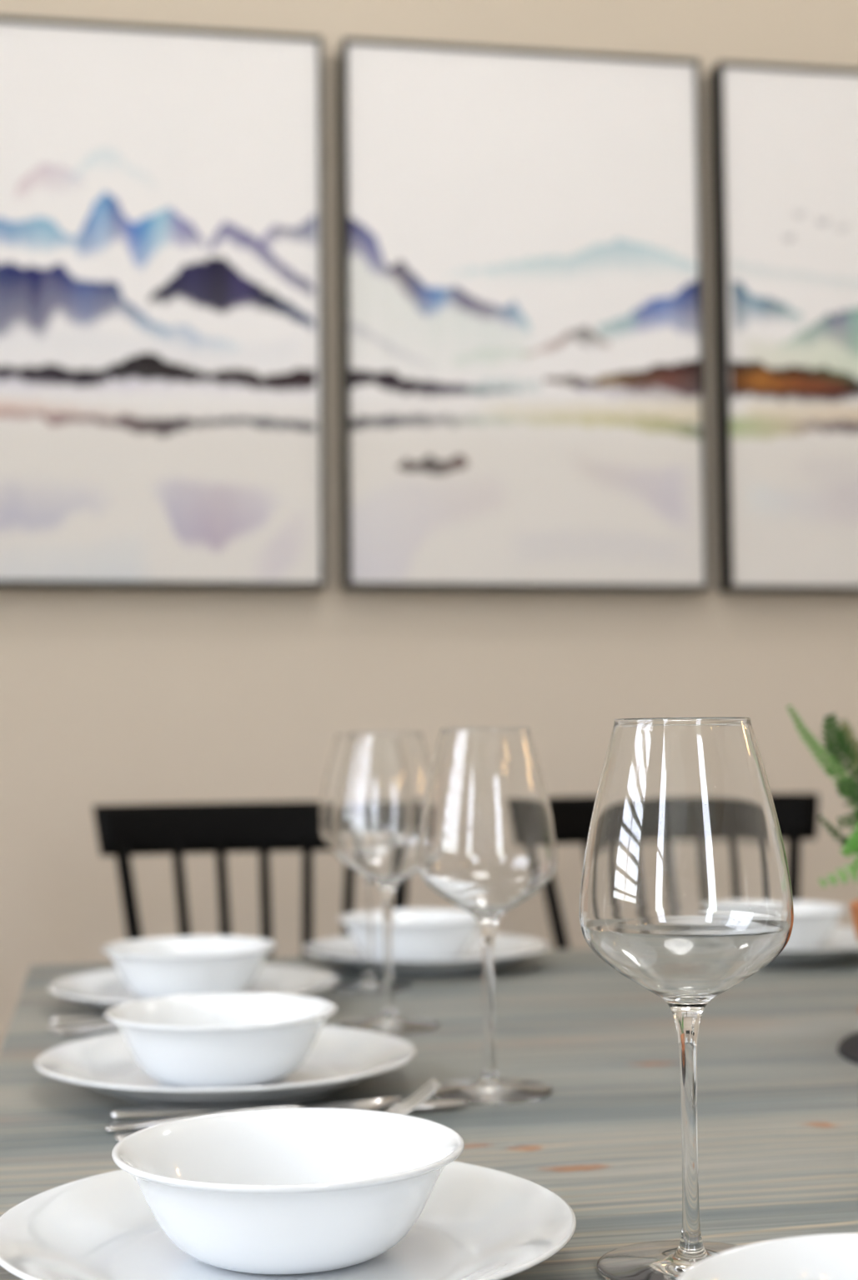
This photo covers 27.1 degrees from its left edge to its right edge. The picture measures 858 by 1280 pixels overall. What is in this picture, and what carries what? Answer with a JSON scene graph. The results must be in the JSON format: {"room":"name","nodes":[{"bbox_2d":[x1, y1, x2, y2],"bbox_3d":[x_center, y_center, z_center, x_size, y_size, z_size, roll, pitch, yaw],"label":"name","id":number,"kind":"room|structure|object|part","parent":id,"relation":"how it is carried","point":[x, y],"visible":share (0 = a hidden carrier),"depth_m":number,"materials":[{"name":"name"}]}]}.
{"room":"dining room","nodes":[
{"label":"dining room","id":0,"kind":"room"},
{"bbox_2d":[0,0,857,1049],"bbox_3d":[0.311,-0.190,3.048,5.400,2.700,0.150,0,-3,-10],"label":"wall","id":1,"kind":"structure","parent":0,"point":[109,696],"depth_m":2.89,"materials":[{"name":"beige paint"}]},
{"bbox_2d":[0,16,324,589],"bbox_3d":[-0.470,-0.530,2.822,0.603,0.893,0.052,0,-3,-10],"label":"framed picture","id":2,"kind":"object","parent":1,"relation":"attached to","point":[162,343],"visible":1,"depth_m":2.81,"materials":[{"name":"paper"}]},
{"bbox_2d":[339,37,709,591],"bbox_3d":[0.158,-0.529,2.936,0.603,0.893,0.052,0,-3,-10],"label":"framed picture","id":3,"kind":"object","parent":1,"relation":"attached to","point":[522,347],"visible":1,"depth_m":2.92,"materials":[{"name":"paper"}]},
{"bbox_2d":[708,60,857,592],"bbox_3d":[0.785,-0.528,3.050,0.603,0.893,0.052,0,-3,-10],"label":"framed picture","id":4,"kind":"object","parent":1,"relation":"attached to","point":[783,138],"visible":1,"depth_m":3.00,"materials":[{"name":"paper"}]},
{"bbox_3d":[0.752,1.064,0.607,5.400,0.100,4.952,0,-3,-10],"label":"floor","id":5,"kind":"structure","parent":0,"visible":0},
{"bbox_2d":[92,800,409,958],"bbox_3d":[-0.170,0.656,2.087,0.446,0.913,0.540,0,-3,-10],"label":"dining chair","id":6,"kind":"object","parent":5,"relation":"on","point":[124,831],"visible":0.32,"depth_m":2.33,"materials":[{"name":"black wood"}]},
{"bbox_3d":[-0.355,0.467,2.244,0.022,0.423,0.147,2,-4,-39],"label":"post","id":7,"kind":"part","parent":6,"relation":"part of","materials":[{"name":"black wood"}]},
{"bbox_3d":[-0.217,0.247,2.351,0.446,0.065,0.054,0,-3,-10],"label":"crest rail","id":8,"kind":"part","parent":6,"relation":"part of","materials":[{"name":"black wood"}]},
{"bbox_3d":[-0.051,0.468,2.299,0.022,0.423,0.147,-2,-4,19],"label":"post","id":9,"kind":"part","parent":6,"relation":"part of","materials":[{"name":"black wood"}]},
{"bbox_2d":[0,948,857,1279],"bbox_3d":[0.728,0.680,1.307,2.064,0.750,1.590,0,-3,-10],"label":"dining table","id":10,"kind":"object","parent":5,"relation":"on","point":[777,1099],"visible":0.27,"depth_m":1.18,"materials":[{"name":"grey wood"}]},
{"bbox_2d":[50,1015,106,1024],"bbox_3d":[-0.207,0.323,1.522,0.227,0.007,0.020,0,-3,-6],"label":"table knife","id":11,"kind":"object","parent":10,"relation":"on","point":[55,1020],"visible":0.23,"depth_m":1.50,"materials":[{"name":"metal"}]},
{"bbox_2d":[48,1019,113,1030],"bbox_3d":[-0.226,0.318,1.495,0.184,0.012,0.032,0,-3,-11],"label":"teaspoon","id":12,"kind":"object","parent":10,"relation":"on","point":[75,1025],"visible":0.19,"depth_m":1.48,"materials":[{"name":"metal"}]},
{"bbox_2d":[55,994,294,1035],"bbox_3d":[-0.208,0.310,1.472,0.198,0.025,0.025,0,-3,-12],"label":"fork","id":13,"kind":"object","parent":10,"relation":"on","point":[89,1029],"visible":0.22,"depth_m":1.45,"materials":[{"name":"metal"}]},
{"bbox_3d":[-0.243,0.318,1.464,0.125,0.010,0.019,0,-3,-12],"label":"handle","id":14,"kind":"part","parent":13,"relation":"part of","materials":[{"name":"metal"}]},
{"bbox_2d":[47,964,339,1010],"bbox_3d":[-0.211,0.320,1.607,0.260,0.024,0.260,0,-3,-7],"label":"dinner plate","id":15,"kind":"object","parent":10,"relation":"on","point":[103,990],"visible":0.35,"depth_m":1.65,"materials":[{"name":"white ceramic"}]},
{"bbox_2d":[100,935,277,999],"bbox_3d":[-0.218,0.303,1.622,0.159,0.049,0.159,-2,-4,26],"label":"bowl","id":16,"kind":"object","parent":15,"relation":"on","point":[150,967],"visible":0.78,"depth_m":1.57,"materials":[{"name":"white ceramic"}]},
{"bbox_2d":[35,1025,415,1106],"bbox_3d":[-0.139,0.297,1.228,0.260,0.024,0.260,0,-3,-2],"label":"dinner plate","id":17,"kind":"object","parent":10,"relation":"on","point":[339,1057],"visible":0.64,"depth_m":1.23,"materials":[{"name":"white ceramic"}]},
{"bbox_2d":[105,992,337,1088],"bbox_3d":[-0.142,0.278,1.225,0.159,0.049,0.159,-2,-4,25],"label":"bowl","id":18,"kind":"object","parent":17,"relation":"on","point":[224,1039],"visible":1,"depth_m":1.18,"materials":[{"name":"white ceramic"}]},
{"bbox_2d":[105,1096,401,1131],"bbox_3d":[-0.108,0.294,1.105,0.184,0.012,0.032,0,-3,-11],"label":"teaspoon","id":19,"kind":"object","parent":10,"relation":"on","point":[381,1104],"visible":0.56,"depth_m":1.10,"materials":[{"name":"metal"}]},
{"bbox_3d":[-0.138,0.295,1.099,0.122,0.010,0.019,0,-3,-11],"label":"handle","id":20,"kind":"part","parent":19,"relation":"part of","materials":[{"name":"metal"}]},
{"bbox_2d":[302,1096,401,1111],"bbox_3d":[-0.048,0.294,1.117,0.063,0.012,0.032,0,-3,-11],"label":"spoon bowl","id":21,"kind":"object","parent":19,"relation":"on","point":[381,1104],"depth_m":1.13,"materials":[{"name":"metal"}]},
{"bbox_2d":[115,1079,440,1141],"bbox_3d":[-0.091,0.286,1.082,0.198,0.025,0.025,0,-3,-12],"label":"fork","id":22,"kind":"object","parent":10,"relation":"on","point":[422,1095],"visible":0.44,"depth_m":1.10,"materials":[{"name":"metal"}]},
{"bbox_3d":[-0.126,0.293,1.074,0.125,0.010,0.019,0,-3,-12],"label":"handle","id":23,"kind":"part","parent":22,"relation":"part of","materials":[{"name":"metal"}]},
{"bbox_2d":[0,1160,575,1279],"bbox_3d":[-0.064,0.271,0.798,0.260,0.024,0.260,2,-4,-39],"label":"dinner plate","id":24,"kind":"object","parent":10,"relation":"on","point":[476,1222],"visible":0.6,"depth_m":0.81,"materials":[{"name":"white ceramic"}]},
{"bbox_2d":[111,1107,464,1274],"bbox_3d":[-0.063,0.253,0.807,0.159,0.049,0.159,-2,-4,18],"label":"bowl","id":25,"kind":"object","parent":24,"relation":"on","point":[292,1190],"visible":1,"depth_m":0.78,"materials":[{"name":"white ceramic"}]},
{"bbox_2d":[110,1100,468,1120],"bbox_3d":[-0.087,0.298,1.133,0.227,0.007,0.020,0,-3,-6],"label":"table knife","id":26,"kind":"object","parent":10,"relation":"on","point":[130,1113],"visible":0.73,"depth_m":1.12,"materials":[{"name":"metal"}]},
{"bbox_3d":[-0.148,0.298,1.125,0.104,0.007,0.017,0,-3,-6],"label":"handle","id":27,"kind":"part","parent":26,"relation":"part of","materials":[{"name":"metal"}]},
{"bbox_3d":[-0.035,0.298,1.139,0.124,0.004,0.020,0,-3,-6],"label":"blade","id":28,"kind":"part","parent":26,"relation":"part of","materials":[{"name":"metal"}]},
{"bbox_2d":[319,734,412,992],"bbox_3d":[-0.059,0.214,1.732,0.095,0.245,0.095,-3,-4,33],"label":"wine glass","id":29,"kind":"object","parent":10,"relation":"on","point":[368,983],"visible":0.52,"depth_m":1.72,"materials":[{"name":"clear glass"}]},
{"bbox_2d":[319,734,349,847],"bbox_3d":[-0.060,0.161,1.736,0.095,0.137,0.095,0,-3,-10],"label":"glass bowl","id":30,"kind":"object","parent":29,"relation":"on","point":[340,743],"depth_m":1.71,"materials":[{"name":"clear glass"}]},
{"bbox_3d":[-0.059,0.277,1.729,0.011,0.096,0.011,0,-3,-10],"label":"stem","id":31,"kind":"part","parent":29,"relation":"part of","materials":[{"name":"clear glass"}]},
{"bbox_2d":[330,731,438,1034],"bbox_3d":[-0.035,0.200,1.490,0.095,0.245,0.095,-3,-4,33],"label":"wine glass","id":32,"kind":"object","parent":10,"relation":"on","point":[382,781],"visible":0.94,"depth_m":1.46,"materials":[{"name":"clear glass"}]},
{"bbox_2d":[330,731,430,896],"bbox_3d":[-0.035,0.146,1.493,0.095,0.137,0.095,0,-3,-10],"label":"glass bowl","id":33,"kind":"object","parent":32,"relation":"on","point":[382,781],"depth_m":1.46,"materials":[{"name":"clear glass"}]},
{"bbox_3d":[-0.034,0.262,1.486,0.011,0.096,0.011,0,-3,-10],"label":"stem","id":34,"kind":"part","parent":32,"relation":"part of","materials":[{"name":"clear glass"}]},
{"bbox_2d":[302,932,549,976],"bbox_3d":[-0.003,0.334,1.879,0.260,0.024,0.260,0,-3,-4],"label":"dinner plate","id":35,"kind":"object","parent":10,"relation":"on","point":[507,949],"visible":0.7,"depth_m":1.81,"materials":[{"name":"white ceramic"}]},
{"bbox_2d":[336,908,478,959],"bbox_3d":[-0.017,0.316,1.881,0.159,0.049,0.159,-3,-4,36],"label":"bowl","id":36,"kind":"object","parent":35,"relation":"on","point":[417,933],"visible":0.67,"depth_m":1.83,"materials":[{"name":"white ceramic"}]},
{"bbox_2d":[416,727,556,1104],"bbox_3d":[0.040,0.182,1.205,0.095,0.245,0.095,-3,-4,33],"label":"wine glass","id":37,"kind":"object","parent":10,"relation":"on","point":[487,845],"visible":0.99,"depth_m":1.18,"materials":[{"name":"clear glass"}]},
{"bbox_2d":[416,727,556,931],"bbox_3d":[0.039,0.129,1.208,0.095,0.137,0.095,0,-3,-10],"label":"glass bowl","id":38,"kind":"object","parent":37,"relation":"on","point":[486,845],"depth_m":1.18,"materials":[{"name":"clear glass"}]},
{"bbox_3d":[0.040,0.245,1.201,0.011,0.096,0.011,0,-3,-10],"label":"stem","id":39,"kind":"part","parent":37,"relation":"part of","materials":[{"name":"clear glass"}]},
{"bbox_2d":[578,717,793,1279],"bbox_3d":[0.115,0.158,0.796,0.095,0.245,0.095,-3,-4,33],"label":"wine glass","id":40,"kind":"object","parent":10,"relation":"on","point":[685,893],"visible":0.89,"depth_m":0.77,"materials":[{"name":"clear glass"}]},
{"bbox_2d":[578,717,793,1025],"bbox_3d":[0.115,0.104,0.800,0.095,0.137,0.095,0,-3,-10],"label":"glass bowl","id":41,"kind":"object","parent":40,"relation":"on","point":[685,892],"depth_m":0.77,"materials":[{"name":"clear glass"}]},
{"bbox_3d":[0.116,0.220,0.793,0.011,0.096,0.011,0,-3,-10],"label":"stem","id":42,"kind":"part","parent":40,"relation":"part of","materials":[{"name":"clear glass"}]},
{"bbox_2d":[767,925,857,965],"bbox_3d":[0.378,0.334,1.938,0.260,0.024,0.260,-1,-3,1],"label":"dinner plate","id":43,"kind":"object","parent":10,"relation":"on","point":[842,944],"visible":0.31,"depth_m":1.85,"materials":[{"name":"white ceramic"}]},
{"bbox_2d":[784,900,848,948],"bbox_3d":[0.377,0.316,1.943,0.159,0.049,0.159,-3,-4,36],"label":"bowl","id":44,"kind":"object","parent":43,"relation":"on","point":[813,923],"visible":0.3,"depth_m":1.89,"materials":[{"name":"white ceramic"}]},
{"bbox_2d":[836,1032,857,1064],"bbox_3d":[0.446,0.306,1.320,0.280,0.004,0.280,0,-3,-10],"label":"placemat","id":45,"kind":"object","parent":10,"relation":"on","point":[847,1048],"visible":1,"depth_m":1.33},
{"bbox_3d":[0.445,0.296,1.358,0.228,0.021,0.228,0,-3,-10],"label":"saucer","id":46,"kind":"object","parent":45,"relation":"on","visible":0},
{"bbox_2d":[785,705,857,939],"bbox_3d":[0.470,0.169,1.356,0.333,0.267,0.340,-2,-4,21],"label":"potted fern","id":47,"kind":"object","parent":46,"relation":"on","point":[847,787],"visible":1,"depth_m":1.32,"materials":[{"name":"green plant"}]},
{"bbox_2d":[850,900,857,939],"bbox_3d":[0.445,0.253,1.361,0.237,0.100,0.237,0,-3,-10],"label":"pot","id":48,"kind":"object","parent":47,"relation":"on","point":[853,905],"depth_m":1.37,"materials":[{"name":"ceramic"}]},
{"bbox_3d":[0.159,0.255,0.571,0.260,0.024,0.260,2,-4,-34],"label":"dinner plate","id":49,"kind":"object","parent":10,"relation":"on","visible":0},
{"bbox_2d":[676,1232,857,1279],"bbox_3d":[0.159,0.237,0.572,0.159,0.049,0.159,0,-3,-9],"label":"bowl","id":50,"kind":"object","parent":49,"relation":"on","point":[831,1256],"visible":1,"depth_m":0.64,"materials":[{"name":"white ceramic"}]},
{"bbox_2d":[542,793,818,949],"bbox_3d":[0.380,0.660,2.243,0.446,0.913,0.540,0,-3,-10],"label":"dining chair","id":51,"kind":"object","parent":5,"relation":"on","point":[797,813],"visible":0.09,"depth_m":2.49,"materials":[{"name":"black wood"}]},
{"bbox_3d":[0.195,0.471,2.399,0.022,0.423,0.147,2,-4,-39],"label":"post","id":52,"kind":"part","parent":51,"relation":"part of","materials":[{"name":"black wood"}]},
{"bbox_3d":[0.333,0.251,2.506,0.446,0.065,0.054,0,-3,-10],"label":"crest rail","id":53,"kind":"part","parent":51,"relation":"part of","materials":[{"name":"black wood"}]},
{"bbox_3d":[0.499,0.472,2.454,0.022,0.423,0.147,-2,-4,19],"label":"post","id":54,"kind":"part","parent":51,"relation":"part of","materials":[{"name":"black wood"}]}
]}

